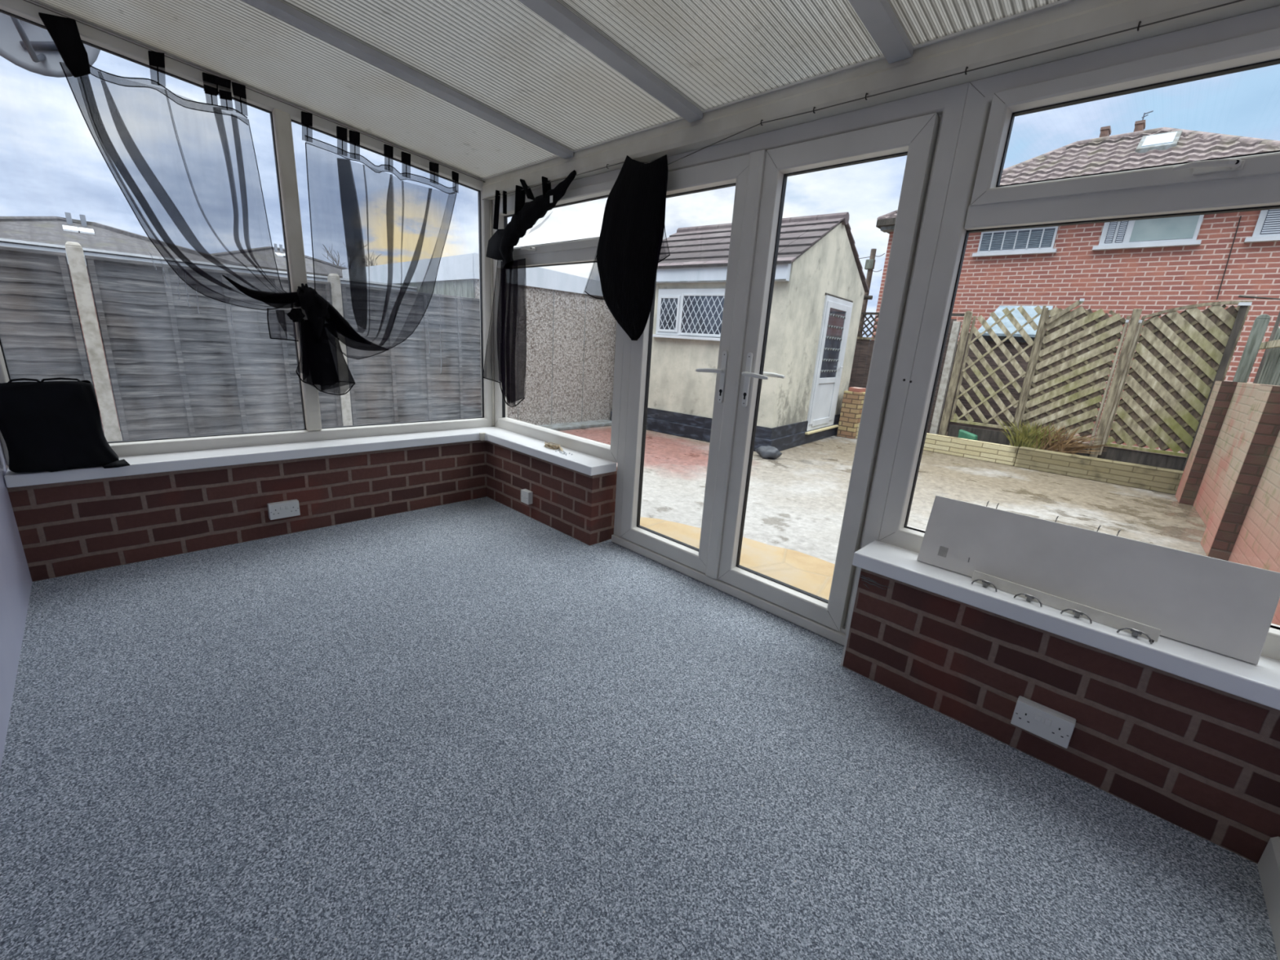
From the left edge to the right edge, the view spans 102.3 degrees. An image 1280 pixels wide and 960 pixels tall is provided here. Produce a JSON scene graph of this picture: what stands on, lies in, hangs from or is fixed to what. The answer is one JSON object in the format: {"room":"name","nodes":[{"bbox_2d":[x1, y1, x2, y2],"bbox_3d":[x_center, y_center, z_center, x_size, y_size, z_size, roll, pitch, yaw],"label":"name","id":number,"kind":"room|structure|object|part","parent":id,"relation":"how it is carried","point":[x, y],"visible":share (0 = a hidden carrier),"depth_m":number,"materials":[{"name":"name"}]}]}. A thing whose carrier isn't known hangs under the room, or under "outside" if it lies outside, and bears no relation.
{"room":"sunroom","nodes":[
{"label":"sunroom","id":0,"kind":"room"},
{"bbox_2d":[0,439,32,771],"bbox_3d":[-1.357,-0.303,0.620,4.540,2.680,0.250,18,20,41],"label":"wall","id":1,"kind":"structure","parent":0,"point":[15,580],"depth_m":1.92,"materials":[{"name":"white paint"}]},
{"bbox_2d":[23,0,484,182],"bbox_3d":[-1.868,-1.967,2.677,0.004,0.216,2.407,18,20,41],"label":"wire","id":2,"kind":"object","parent":1,"relation":"attached to","point":[24,0],"visible":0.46,"depth_m":2.57,"materials":[{"name":"metal"}]},
{"bbox_2d":[38,12,305,341],"bbox_3d":[-2.157,-1.350,2.535,0.084,1.264,0.861,18,20,41],"label":"curtain","id":3,"kind":"object","parent":2,"relation":"hanging from","point":[76,67],"visible":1,"depth_m":2.45,"materials":[{"name":"black fabric"}]},
{"bbox_2d":[295,111,458,395],"bbox_3d":[-1.583,-1.287,3.172,0.123,1.499,1.046,18,20,41],"label":"curtain","id":4,"kind":"object","parent":2,"relation":"hanging from","point":[322,364],"visible":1,"depth_m":3.06,"materials":[{"name":"black fabric"}]},
{"bbox_2d":[31,0,482,178],"bbox_3d":[-1.937,-2.022,2.720,0.160,0.240,2.407,18,20,41],"label":"trim","id":5,"kind":"structure","parent":1,"relation":"attached to","point":[35,1],"depth_m":2.54,"materials":[{"name":"beige plastic"}]},
{"bbox_2d":[6,440,487,582],"bbox_3d":[-1.963,0.059,3.273,0.262,0.510,2.559,18,20,41],"label":"wall","id":6,"kind":"structure","parent":0,"point":[67,528],"depth_m":2.78,"materials":[{"name":"red brick"}]},
{"bbox_2d":[0,0,492,466],"bbox_3d":[-1.960,-1.179,2.952,0.076,1.929,2.451,18,20,41],"label":"window","id":7,"kind":"structure","parent":6,"relation":"in","point":[282,114],"depth_m":2.87,"materials":[{"name":"white plastic"}]},
{"bbox_2d":[266,499,300,519],"bbox_3d":[-2.057,0.170,2.977,0.042,0.091,0.147,18,20,41],"label":"power socket","id":8,"kind":"object","parent":6,"relation":"attached to","point":[276,510],"visible":1,"depth_m":2.96,"materials":[{"name":"plastic"}]},
{"bbox_2d":[4,426,616,487],"bbox_3d":[-1.497,-0.058,2.734,1.407,0.055,2.456,18,20,41],"label":"windowsill","id":9,"kind":"structure","parent":6,"relation":"on","point":[591,465],"depth_m":3.01,"materials":[{"name":"plastic"}]},
{"bbox_2d":[0,377,129,472],"bbox_3d":[-2.582,-0.251,2.302,0.185,0.402,0.375,18,20,41],"label":"cushion","id":10,"kind":"object","parent":9,"relation":"on","point":[47,426],"visible":1,"depth_m":2.26,"materials":[{"name":"fabric"}]},
{"bbox_3d":[-2.601,-0.434,2.255,0.024,0.026,0.218,15,19,35],"label":"handle","id":11,"kind":"part","parent":10,"relation":"part of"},
{"bbox_2d":[543,441,572,455],"bbox_3d":[-0.536,-0.208,3.360,0.080,0.030,0.328,-8,19,-36],"label":"tieback","id":12,"kind":"object","parent":9,"relation":"on","point":[548,445],"visible":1,"depth_m":3.37,"materials":[{"name":"fabric"}]},
{"bbox_2d":[479,432,486,440],"bbox_3d":[-1.147,-0.317,3.762,0.032,0.054,0.042,18,20,41],"label":"trim","id":13,"kind":"structure","parent":6,"relation":"attached to","point":[482,435],"depth_m":3.75,"materials":[{"name":"beige plastic"}]},
{"bbox_2d":[36,0,1060,177],"bbox_3d":[-0.307,-1.546,1.383,4.396,0.288,2.647,18,20,41],"label":"ceiling","id":14,"kind":"structure","parent":0,"point":[480,88],"depth_m":2.05,"materials":[{"name":"plastic"}]},
{"bbox_2d":[485,440,617,545],"bbox_3d":[-0.638,0.058,3.597,1.211,0.510,0.262,18,20,41],"label":"wall","id":15,"kind":"structure","parent":0,"point":[579,505],"depth_m":3.33,"materials":[{"name":"red brick"}]},
{"bbox_2d":[520,488,533,504],"bbox_3d":[-0.776,0.115,3.527,0.088,0.088,0.042,18,20,41],"label":"outlet","id":16,"kind":"object","parent":15,"relation":"attached to","point":[526,495],"visible":1,"depth_m":3.51,"materials":[{"name":"plastic"}]},
{"bbox_3d":[-0.784,0.117,3.519,0.088,0.088,0.010,18,20,41],"label":"plate","id":17,"kind":"part","parent":16,"relation":"part of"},
{"bbox_2d":[489,168,624,462],"bbox_3d":[-0.588,-1.045,3.375,1.409,1.623,0.127,18,20,41],"label":"window","id":18,"kind":"structure","parent":15,"relation":"in","point":[599,186],"depth_m":3.22,"materials":[{"name":"white plastic"}]},
{"bbox_3d":[-0.730,-1.508,3.361,0.131,0.023,0.045,18,20,41],"label":"handle","id":19,"kind":"part","parent":18,"relation":"part of","materials":[{"name":"white plastic"}]},
{"bbox_3d":[-0.541,-1.602,3.232,1.272,0.325,0.062,18,20,41],"label":"sash","id":20,"kind":"part","parent":18,"relation":"part of","materials":[{"name":"white plastic"}]},
{"bbox_2d":[0,496,1278,959],"bbox_3d":[-0.503,0.760,1.915,3.980,0.060,2.487,18,20,41],"label":"floor","id":21,"kind":"structure","parent":0,"point":[156,803],"depth_m":1.46,"materials":[{"name":"grey carpet"}]},
{"bbox_2d":[103,378,1275,659],"bbox_3d":[9.224,-1.833,14.588,90.000,0.100,90.000,18,20,41],"label":"ground","id":22,"kind":"structure","parent":0,"point":[797,500],"depth_m":5.63,"materials":[{"name":"concrete"}]},
{"bbox_2d":[64,241,121,457],"bbox_3d":[-4.469,-0.932,4.255,0.100,1.905,0.094,18,20,41],"label":"fence post","id":23,"kind":"object","parent":22,"relation":"on","point":[74,251],"visible":0.8,"depth_m":4.16,"materials":[{"name":"concrete"}]},
{"bbox_2d":[0,212,257,268],"bbox_3d":[-15.951,-5.592,14.917,6.365,3.780,7.420,18,20,41],"label":"neighbouring building","id":24,"kind":"structure","parent":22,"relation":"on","point":[56,230],"depth_m":13.74,"materials":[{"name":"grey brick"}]},
{"bbox_2d":[0,238,417,431],"bbox_3d":[-5.566,-1.994,7.627,2.100,2.000,4.900,18,20,41],"label":"fence","id":25,"kind":"object","parent":22,"relation":"on","point":[3,242],"visible":0.06,"depth_m":5.87,"materials":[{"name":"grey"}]},
{"bbox_2d":[210,243,347,278],"bbox_3d":[-16.035,-8.140,23.050,6.365,4.400,6.623,18,20,41],"label":"bungalow","id":26,"kind":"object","parent":22,"relation":"on","point":[264,257],"visible":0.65,"depth_m":21.29,"materials":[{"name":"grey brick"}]},
{"bbox_2d":[327,273,352,426],"bbox_3d":[-3.205,-1.199,5.538,0.100,1.905,0.094,18,20,41],"label":"fence post","id":27,"kind":"object","parent":22,"relation":"on","point":[334,279],"visible":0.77,"depth_m":5.39,"materials":[{"name":"concrete"}]},
{"bbox_2d":[322,244,381,268],"bbox_3d":[-15.905,-10.065,28.054,4.903,5.513,2.757,-3,17,-24],"label":"bare tree","id":28,"kind":"object","parent":22,"relation":"on","point":[331,257],"visible":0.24,"depth_m":26.82,"materials":[{"name":"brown plant"}]},
{"bbox_2d":[342,253,616,425],"bbox_3d":[-3.045,-2.577,9.648,5.085,2.378,2.860,18,20,41],"label":"garage","id":29,"kind":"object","parent":22,"relation":"on","point":[571,333],"visible":0.35,"depth_m":8.00,"materials":[{"name":"concrete"}]},
{"bbox_2d":[508,419,611,433],"bbox_3d":[-1.285,-0.832,8.107,0.328,0.050,2.300,18,20,41],"label":"trim","id":30,"kind":"structure","parent":22,"relation":"on","point":[592,424],"depth_m":8.29,"materials":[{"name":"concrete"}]},
{"bbox_2d":[640,516,835,599],"bbox_3d":[0.892,0.653,3.273,4.300,0.028,1.156,18,20,41],"label":"doorstep","id":31,"kind":"object","parent":22,"relation":"on","point":[810,574],"visible":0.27,"depth_m":3.58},
{"bbox_2d":[609,212,872,451],"bbox_3d":[1.790,-2.588,8.873,3.070,3.419,3.421,15,19,37],"label":"outhouse","id":32,"kind":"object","parent":22,"relation":"on","point":[820,286],"visible":0.67,"depth_m":7.75,"materials":[{"name":"paint"}]},
{"bbox_3d":[0.440,-2.544,7.897,0.310,0.455,0.005,15,19,37],"label":"leaded pane","id":33,"kind":"part","parent":32,"relation":"part of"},
{"bbox_3d":[0.437,-2.543,7.894,0.380,0.525,0.016,15,19,37],"label":"sash","id":34,"kind":"part","parent":32,"relation":"part of","materials":[{"name":"white plastic"}]},
{"bbox_3d":[0.779,-2.120,7.693,1.510,0.040,0.090,15,19,37],"label":"window sill","id":35,"kind":"part","parent":32,"relation":"part of","materials":[{"name":"white plastic"}]},
{"bbox_3d":[0.966,-2.397,7.488,0.925,0.595,0.016,15,19,37],"label":"sash","id":36,"kind":"part","parent":32,"relation":"part of","materials":[{"name":"white plastic"}]},
{"bbox_3d":[0.969,-2.398,7.491,0.855,0.525,0.005,15,19,37],"label":"leaded pane","id":37,"kind":"part","parent":32,"relation":"part of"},
{"bbox_3d":[3.082,-1.865,8.396,0.050,2.050,1.210,15,19,37],"label":"gable door","id":38,"kind":"part","parent":32,"relation":"part of","materials":[{"name":"white plastic"}]},
{"bbox_3d":[3.075,-2.168,8.230,0.005,1.050,0.750,15,19,37],"label":"door pane","id":39,"kind":"part","parent":32,"relation":"part of","materials":[{"name":"glass"}]},
{"bbox_2d":[755,445,782,459],"bbox_3d":[1.726,-0.380,6.991,0.382,0.172,0.291,18,20,41],"label":"sack","id":40,"kind":"object","parent":22,"relation":"on","point":[765,451],"visible":0.99,"depth_m":6.88,"materials":[{"name":"plastic"}]},
{"bbox_2d":[836,386,866,438],"bbox_3d":[3.752,-1.191,9.086,0.300,0.865,0.340,18,20,41],"label":"stone pier","id":41,"kind":"object","parent":22,"relation":"on","point":[853,398],"visible":0.86,"depth_m":8.95,"materials":[{"name":"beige brick"}]},
{"bbox_2d":[857,248,884,337],"bbox_3d":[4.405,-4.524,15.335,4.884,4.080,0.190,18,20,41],"label":"telegraph pole","id":42,"kind":"object","parent":22,"relation":"on","point":[869,264],"visible":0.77,"depth_m":13.52,"materials":[{"name":"brown wood"}]},
{"bbox_2d":[848,311,964,433],"bbox_3d":[3.949,-2.012,9.637,3.301,2.180,0.510,18,20,41],"label":"fence","id":43,"kind":"object","parent":22,"relation":"on","point":[864,345],"visible":0.15,"depth_m":9.59,"materials":[{"name":"wood"}]},
{"bbox_3d":[4.147,-2.652,9.634,3.280,0.040,0.050,18,20,41],"label":"rail","id":44,"kind":"part","parent":43,"relation":"part of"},
{"bbox_3d":[4.175,-3.076,9.519,3.280,0.040,0.050,18,20,41],"label":"rail","id":45,"kind":"part","parent":43,"relation":"part of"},
{"bbox_2d":[855,422,1018,466],"bbox_3d":[4.667,-0.609,8.306,2.345,0.270,0.140,18,20,41],"label":"wall","id":46,"kind":"structure","parent":22,"relation":"on","point":[1002,454],"depth_m":7.86,"materials":[{"name":"brick"}]},
{"bbox_2d":[928,320,961,434],"bbox_3d":[4.904,-1.508,8.325,0.100,2.020,0.100,18,20,41],"label":"fence post","id":47,"kind":"object","parent":22,"relation":"on","point":[956,326],"visible":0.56,"depth_m":8.25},
{"bbox_2d":[946,305,1068,439],"bbox_3d":[6.569,-1.739,8.850,1.800,2.400,1.400,18,20,41],"label":"garden shed","id":48,"kind":"object","parent":22,"relation":"on","point":[1030,310],"visible":0.26,"depth_m":8.66,"materials":[{"name":"brown wood"}]},
{"bbox_2d":[871,110,1279,453],"bbox_3d":[10.576,-4.908,12.346,7.740,7.170,6.380,18,20,41],"label":"brick house","id":49,"kind":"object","parent":22,"relation":"on","point":[1151,265],"visible":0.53,"depth_m":9.99,"materials":[{"name":"brick"}]},
{"bbox_3d":[7.903,-4.810,10.927,1.480,0.070,0.120,18,20,41],"label":"window sill","id":50,"kind":"part","parent":49,"relation":"part of","materials":[{"name":"white plastic"}]},
{"bbox_3d":[7.923,-5.061,10.863,1.260,0.350,0.008,18,20,41],"label":"pane","id":51,"kind":"part","parent":49,"relation":"part of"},
{"bbox_3d":[9.018,-4.837,9.831,0.113,0.580,0.008,18,20,41],"label":"pane","id":52,"kind":"part","parent":49,"relation":"part of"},
{"bbox_3d":[9.128,-4.802,9.730,0.113,0.580,0.008,18,20,41],"label":"pane","id":53,"kind":"part","parent":49,"relation":"part of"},
{"bbox_3d":[9.369,-4.355,9.576,1.470,0.070,0.120,18,20,41],"label":"window sill","id":54,"kind":"part","parent":49,"relation":"part of","materials":[{"name":"white plastic"}]},
{"bbox_3d":[10.674,-7.000,10.592,0.460,0.353,0.540,18,20,41],"label":"pane","id":55,"kind":"part","parent":49,"relation":"part of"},
{"bbox_3d":[9.536,-4.673,9.355,0.838,0.580,0.008,18,20,41],"label":"pane","id":56,"kind":"part","parent":49,"relation":"part of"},
{"bbox_3d":[10.602,-3.965,8.443,0.930,0.070,0.120,18,20,41],"label":"window sill","id":57,"kind":"part","parent":49,"relation":"part of","materials":[{"name":"white plastic"}]},
{"bbox_3d":[10.630,-4.327,8.348,0.632,0.580,0.008,18,20,41],"label":"pane","id":58,"kind":"part","parent":49,"relation":"part of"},
{"bbox_2d":[1013,446,1183,494],"bbox_3d":[6.127,-0.147,6.935,1.745,0.285,0.180,18,20,41],"label":"wall","id":59,"kind":"structure","parent":22,"relation":"on","point":[1153,478],"depth_m":6.83,"materials":[{"name":"brick"}]},
{"bbox_2d":[1174,380,1279,625],"bbox_3d":[4.525,0.084,3.582,0.359,1.400,8.200,17,20,39],"label":"wall","id":60,"kind":"structure","parent":22,"relation":"on","point":[1231,475],"depth_m":4.18,"materials":[{"name":"brick"}]},
{"bbox_2d":[1232,314,1270,382],"bbox_3d":[6.596,-1.413,5.556,0.100,0.712,0.090,18,20,41],"label":"timber post","id":61,"kind":"object","parent":60,"relation":"on","point":[1260,324],"visible":1,"depth_m":5.53,"materials":[{"name":"wood"}]},
{"bbox_2d":[1257,327,1279,385],"bbox_3d":[5.476,-0.944,4.154,0.128,1.000,4.640,17,20,39],"label":"fence","id":62,"kind":"object","parent":60,"relation":"on","point":[1270,372],"visible":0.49,"depth_m":5.50,"materials":[{"name":"wood"}]},
{"bbox_3d":[5.443,-1.145,4.122,0.030,0.070,4.604,17,20,39],"label":"rail","id":63,"kind":"part","parent":62,"relation":"part of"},
{"bbox_2d":[1238,294,1279,383],"bbox_3d":[8.220,-1.244,7.184,0.452,2.531,0.040,18,20,41],"label":"bar","id":64,"kind":"object","parent":22,"relation":"on","point":[1277,321],"visible":0.51,"depth_m":6.90,"materials":[{"name":"wood"}]},
{"bbox_3d":[8.262,-1.918,7.002,0.446,1.131,0.032,18,20,41],"label":"bar arm","id":65,"kind":"part","parent":64,"relation":"part of"},
{"bbox_3d":[8.365,-1.168,7.057,0.037,2.470,0.037,-3,17,-23],"label":"bar post","id":66,"kind":"part","parent":64,"relation":"part of","materials":[{"name":"wood"}]},
{"bbox_3d":[-3.889,-0.277,5.112,0.050,0.328,1.720,18,20,41],"label":"board","id":67,"kind":"object","parent":22,"relation":"on","visible":0},
{"bbox_2d":[84,255,342,440],"bbox_3d":[-3.821,-1.168,4.859,0.065,1.509,1.720,18,20,41],"label":"fence panel","id":68,"kind":"object","parent":67,"relation":"on","point":[175,370],"visible":0.77,"depth_m":4.65,"materials":[{"name":"wood"}]},
{"bbox_3d":[-3.775,-1.882,4.665,0.065,0.027,1.720,18,20,41],"label":"cap rail","id":69,"kind":"part","parent":68,"relation":"part of","materials":[{"name":"wood"}]},
{"bbox_3d":[5.947,-0.502,8.373,4.140,0.190,1.699,18,20,41],"label":"trim","id":70,"kind":"structure","parent":22,"relation":"on","visible":0},
{"bbox_2d":[938,311,973,435],"bbox_3d":[5.008,-1.641,8.195,0.095,1.998,0.080,18,20,41],"label":"timber post","id":71,"kind":"object","parent":70,"relation":"on","point":[968,314],"visible":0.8,"depth_m":8.15,"materials":[{"name":"wood"}]},
{"bbox_2d":[957,429,977,440],"bbox_3d":[5.153,-0.683,8.092,0.262,0.184,0.135,18,20,41],"label":"trough","id":72,"kind":"object","parent":70,"relation":"on","point":[962,433],"visible":0.56,"depth_m":8.05,"materials":[{"name":"plastic"}]},
{"bbox_2d":[1008,307,1048,445],"bbox_3d":[5.684,-1.458,7.553,0.045,2.030,0.040,18,20,41],"label":"timber post","id":73,"kind":"object","parent":70,"relation":"on","point":[1046,309],"visible":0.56,"depth_m":7.49,"materials":[{"name":"wood"}]},
{"bbox_2d":[950,305,1046,430],"bbox_3d":[5.399,-1.713,7.839,0.871,1.794,0.047,18,20,41],"label":"fence panel","id":74,"kind":"object","parent":73,"relation":"attached to","point":[1007,313],"visible":0.86,"depth_m":7.83,"materials":[{"name":"wood"}]},
{"bbox_3d":[5.347,-0.870,8.072,0.870,0.042,0.039,18,20,41],"label":"rail","id":75,"kind":"part","parent":74,"relation":"part of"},
{"bbox_2d":[1044,298,1084,324],"bbox_3d":[5.895,-2.336,7.165,0.372,0.350,0.048,18,20,41],"label":"loose slat","id":76,"kind":"object","parent":73,"relation":"attached to","point":[1080,301],"visible":1,"depth_m":7.14,"materials":[{"name":"beige wood"}]},
{"bbox_2d":[1017,306,1130,440],"bbox_3d":[6.054,-1.505,7.241,0.890,1.790,0.041,18,20,41],"label":"fence panel","id":77,"kind":"object","parent":73,"relation":"attached to","point":[1069,376],"visible":0.8,"depth_m":7.22,"materials":[{"name":"wood"}]},
{"bbox_3d":[5.999,-0.664,7.472,0.890,0.042,0.039,18,20,41],"label":"rail","id":78,"kind":"part","parent":77,"relation":"part of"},
{"bbox_2d":[997,418,1114,455],"bbox_3d":[5.795,-0.577,7.302,1.476,0.521,0.328,18,20,41],"label":"spiky plant","id":79,"kind":"object","parent":70,"relation":"on","point":[1030,437],"visible":0.78,"depth_m":7.33,"materials":[{"name":"green plant"}]},
{"bbox_2d":[946,424,1186,471],"bbox_3d":[6.040,-0.472,7.506,2.790,0.240,0.040,18,20,41],"label":"board","id":80,"kind":"object","parent":70,"relation":"on","point":[1161,460],"visible":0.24,"depth_m":7.02,"materials":[{"name":"wood"}]},
{"bbox_2d":[1086,308,1142,457],"bbox_3d":[6.352,-1.225,6.914,0.157,2.040,0.080,18,20,41],"label":"timber post","id":81,"kind":"object","parent":70,"relation":"on","point":[1135,323],"visible":0.8,"depth_m":6.87,"materials":[{"name":"brown wood"}]},
{"bbox_2d":[1103,301,1252,457],"bbox_3d":[6.774,-1.286,6.575,0.910,1.890,0.045,18,20,41],"label":"fence panel","id":82,"kind":"object","parent":81,"relation":"attached to","point":[1175,365],"visible":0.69,"depth_m":6.57,"materials":[{"name":"wood"}]},
{"bbox_3d":[6.719,-0.396,6.818,0.905,0.042,0.039,18,20,41],"label":"rail","id":83,"kind":"part","parent":82,"relation":"part of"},
{"bbox_3d":[6.828,-2.086,6.354,0.905,0.228,0.044,18,20,41],"label":"arched rail","id":84,"kind":"part","parent":82,"relation":"part of","materials":[{"name":"wood"}]},
{"bbox_2d":[1182,302,1252,471],"bbox_3d":[6.998,-1.061,6.290,0.100,2.095,0.090,18,20,41],"label":"timber post","id":85,"kind":"object","parent":70,"relation":"on","point":[1243,305],"visible":0.55,"depth_m":6.14,"materials":[{"name":"brown wood"}]},
{"bbox_3d":[-2.611,-0.547,6.408,0.050,0.328,1.760,18,20,41],"label":"board","id":86,"kind":"object","parent":22,"relation":"on","visible":0},
{"bbox_2d":[340,283,481,425],"bbox_3d":[-2.544,-1.440,6.155,0.065,1.506,1.760,18,20,41],"label":"fence panel","id":87,"kind":"object","parent":86,"relation":"on","point":[405,382],"visible":0.71,"depth_m":6.06,"materials":[{"name":"wood"}]},
{"bbox_3d":[-2.497,-2.152,5.961,0.065,0.027,1.760,18,20,41],"label":"cap rail","id":88,"kind":"part","parent":87,"relation":"part of","materials":[{"name":"wood"}]},
{"bbox_3d":[-5.160,-0.009,3.822,0.050,0.328,1.740,18,20,41],"label":"board","id":89,"kind":"object","parent":22,"relation":"on","visible":0},
{"bbox_2d":[0,245,104,434],"bbox_3d":[-5.092,-0.899,3.570,0.065,1.511,1.740,18,20,41],"label":"fence panel","id":90,"kind":"object","parent":89,"relation":"on","point":[42,335],"visible":0.52,"depth_m":3.96,"materials":[{"name":"wood"}]},
{"bbox_3d":[-5.045,-1.613,3.375,0.065,0.027,1.740,18,20,41],"label":"cap rail","id":91,"kind":"part","parent":90,"relation":"part of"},
{"bbox_2d":[842,568,1279,863],"bbox_3d":[1.412,0.709,1.708,1.344,0.510,0.267,18,20,41],"label":"wall","id":92,"kind":"structure","parent":0,"point":[1202,759],"depth_m":1.56,"materials":[{"name":"red brick"}]},
{"bbox_2d":[611,82,968,645],"bbox_3d":[0.468,-0.458,2.477,1.554,2.110,0.197,18,20,41],"label":"door","id":93,"kind":"structure","parent":92,"relation":"in","point":[925,128],"depth_m":2.25,"materials":[{"name":"white plastic"}]},
{"bbox_3d":[0.225,-0.526,2.704,0.728,1.984,0.069,18,20,41],"label":"frame","id":94,"kind":"part","parent":93,"relation":"part of","materials":[{"name":"white plastic"}]},
{"bbox_3d":[0.335,-0.530,2.493,0.143,0.026,0.056,18,20,41],"label":"lever","id":95,"kind":"part","parent":93,"relation":"part of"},
{"bbox_3d":[0.399,-0.495,2.484,0.027,0.249,0.012,18,20,41],"label":"handle","id":96,"kind":"part","parent":93,"relation":"part of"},
{"bbox_3d":[0.498,-0.464,2.393,0.027,0.249,0.012,18,20,41],"label":"handle","id":97,"kind":"part","parent":93,"relation":"part of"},
{"bbox_3d":[0.520,-0.471,2.323,0.143,0.026,0.056,18,20,41],"label":"lever","id":98,"kind":"part","parent":93,"relation":"part of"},
{"bbox_3d":[0.609,-0.467,2.431,0.134,0.249,0.062,18,20,41],"label":"handle","id":99,"kind":"part","parent":93,"relation":"part of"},
{"bbox_3d":[0.728,-0.367,2.242,0.654,1.984,0.068,18,20,41],"label":"frame","id":100,"kind":"part","parent":93,"relation":"part of","materials":[{"name":"white plastic"}]},
{"bbox_2d":[840,567,861,666],"bbox_3d":[0.898,0.533,2.112,0.008,0.450,0.167,18,20,41],"label":"trim","id":101,"kind":"structure","parent":92,"relation":"attached to","point":[860,568],"depth_m":2.05,"materials":[{"name":"white plastic"}]},
{"bbox_2d":[1010,695,1075,748],"bbox_3d":[1.279,0.768,1.638,0.147,0.091,0.042,18,20,41],"label":"power socket","id":102,"kind":"object","parent":92,"relation":"attached to","point":[1053,726],"visible":1,"depth_m":1.62,"materials":[{"name":"plastic"}]},
{"bbox_2d":[1034,714,1041,721],"bbox_3d":[1.258,0.752,1.628,0.017,0.020,0.004,18,20,41],"label":"switch","id":103,"kind":"object","parent":102,"relation":"attached to","point":[1037,717],"depth_m":1.63,"materials":[{"name":"plastic"}]},
{"bbox_2d":[1044,718,1051,726],"bbox_3d":[1.276,0.758,1.612,0.017,0.020,0.004,18,20,41],"label":"switch","id":104,"kind":"object","parent":102,"relation":"attached to","point":[1047,722],"depth_m":1.61,"materials":[{"name":"plastic"}]},
{"bbox_2d":[852,540,1279,710],"bbox_3d":[1.306,0.418,1.663,1.166,0.055,0.212,18,20,41],"label":"windowsill","id":105,"kind":"structure","parent":92,"relation":"on","point":[1260,683],"depth_m":1.52,"materials":[{"name":"plastic"}]},
{"bbox_2d":[971,570,1160,644],"bbox_3d":[1.294,0.386,1.605,0.048,0.034,0.468,-10,20,-41],"label":"rail","id":106,"kind":"object","parent":105,"relation":"on","point":[1135,628],"visible":1,"depth_m":1.58,"materials":[{"name":"metal"}]},
{"bbox_2d":[916,495,1279,664],"bbox_3d":[1.368,0.265,1.637,0.843,0.264,0.088,18,20,41],"label":"board","id":107,"kind":"object","parent":105,"relation":"on","point":[1224,607],"visible":0.99,"depth_m":1.56,"materials":[{"name":"metal"}]},
{"bbox_2d":[878,5,1279,660],"bbox_3d":[1.449,-0.391,1.504,1.182,1.604,0.127,18,20,41],"label":"window","id":108,"kind":"structure","parent":92,"relation":"in","point":[976,202],"depth_m":1.53,"materials":[{"name":"white plastic"}]},
{"bbox_3d":[1.503,-0.956,1.352,1.040,0.323,0.062,18,20,41],"label":"sash","id":109,"kind":"part","parent":108,"relation":"part of","materials":[{"name":"white plastic"}]},
{"bbox_3d":[1.471,-0.813,1.336,0.131,0.023,0.045,18,20,41],"label":"handle","id":110,"kind":"part","parent":108,"relation":"part of","materials":[{"name":"white plastic"}]},
{"bbox_3d":[1.020,0.068,0.155,0.250,2.510,2.287,18,20,41],"label":"wall","id":111,"kind":"structure","parent":0,"visible":0},
{"bbox_2d":[1257,836,1279,959],"bbox_3d":[0.852,1.138,0.543,0.016,0.105,2.281,18,20,41],"label":"baseboard","id":112,"kind":"structure","parent":111,"relation":"attached to","point":[1268,864],"depth_m":1.27,"materials":[{"name":"grey"}]},
{"bbox_3d":[-3.426,-1.048,2.391,1.100,3.200,0.290,18,20,41],"label":"wall","id":113,"kind":"structure","parent":0,"visible":0},
{"bbox_2d":[0,12,100,77],"bbox_3d":[-2.829,-2.095,2.215,0.305,0.492,0.709,18,20,41],"label":"satellite dish","id":114,"kind":"object","parent":113,"relation":"attached to","point":[28,46],"visible":0.34,"depth_m":2.38,"materials":[{"name":"metal"}]},
{"bbox_3d":[-2.748,-2.107,2.303,0.177,0.422,0.280,4,15,0],"label":"feed arm","id":115,"kind":"part","parent":114,"relation":"part of"},
{"bbox_3d":[1.915,-0.268,1.012,0.250,1.800,0.262,18,20,41],"label":"wall pier","id":116,"kind":"object","parent":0,"visible":0},
{"bbox_2d":[482,0,1279,199],"bbox_3d":[0.532,-1.542,2.217,4.300,0.120,0.228,18,20,41],"label":"beam","id":117,"kind":"structure","parent":116,"relation":"on","point":[1078,20],"depth_m":1.72,"materials":[{"name":"beige plastic"}]},
{"bbox_2d":[481,0,1076,180],"bbox_3d":[0.389,-1.602,2.189,4.095,0.014,0.016,18,20,41],"label":"trim","id":118,"kind":"structure","parent":117,"relation":"attached to","point":[1061,2],"depth_m":1.89,"materials":[{"name":"white plastic"}]},
{"bbox_2d":[482,0,1244,199],"bbox_3d":[0.367,-1.464,2.224,4.070,0.093,0.018,18,20,41],"label":"wire","id":119,"kind":"object","parent":117,"relation":"attached to","point":[1138,27],"visible":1,"depth_m":1.62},
{"bbox_2d":[482,169,576,406],"bbox_3d":[-0.784,-1.186,3.418,1.071,1.439,0.081,18,20,41],"label":"curtain","id":120,"kind":"object","parent":119,"relation":"hanging from","point":[505,357],"visible":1,"depth_m":3.50,"materials":[{"name":"black fabric"}]},
{"bbox_3d":[-0.967,-1.036,3.644,0.021,0.993,0.574,-11,21,-43],"label":"hanging panel","id":121,"kind":"part","parent":120,"relation":"part of","materials":[{"name":"fabric"}]},
{"bbox_2d":[584,154,670,340],"bbox_3d":[-0.082,-1.204,2.711,0.634,0.900,0.086,18,20,41],"label":"curtain","id":122,"kind":"object","parent":119,"relation":"hanging from","point":[629,245],"visible":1,"depth_m":2.63,"materials":[{"name":"black fabric"}]}
]}

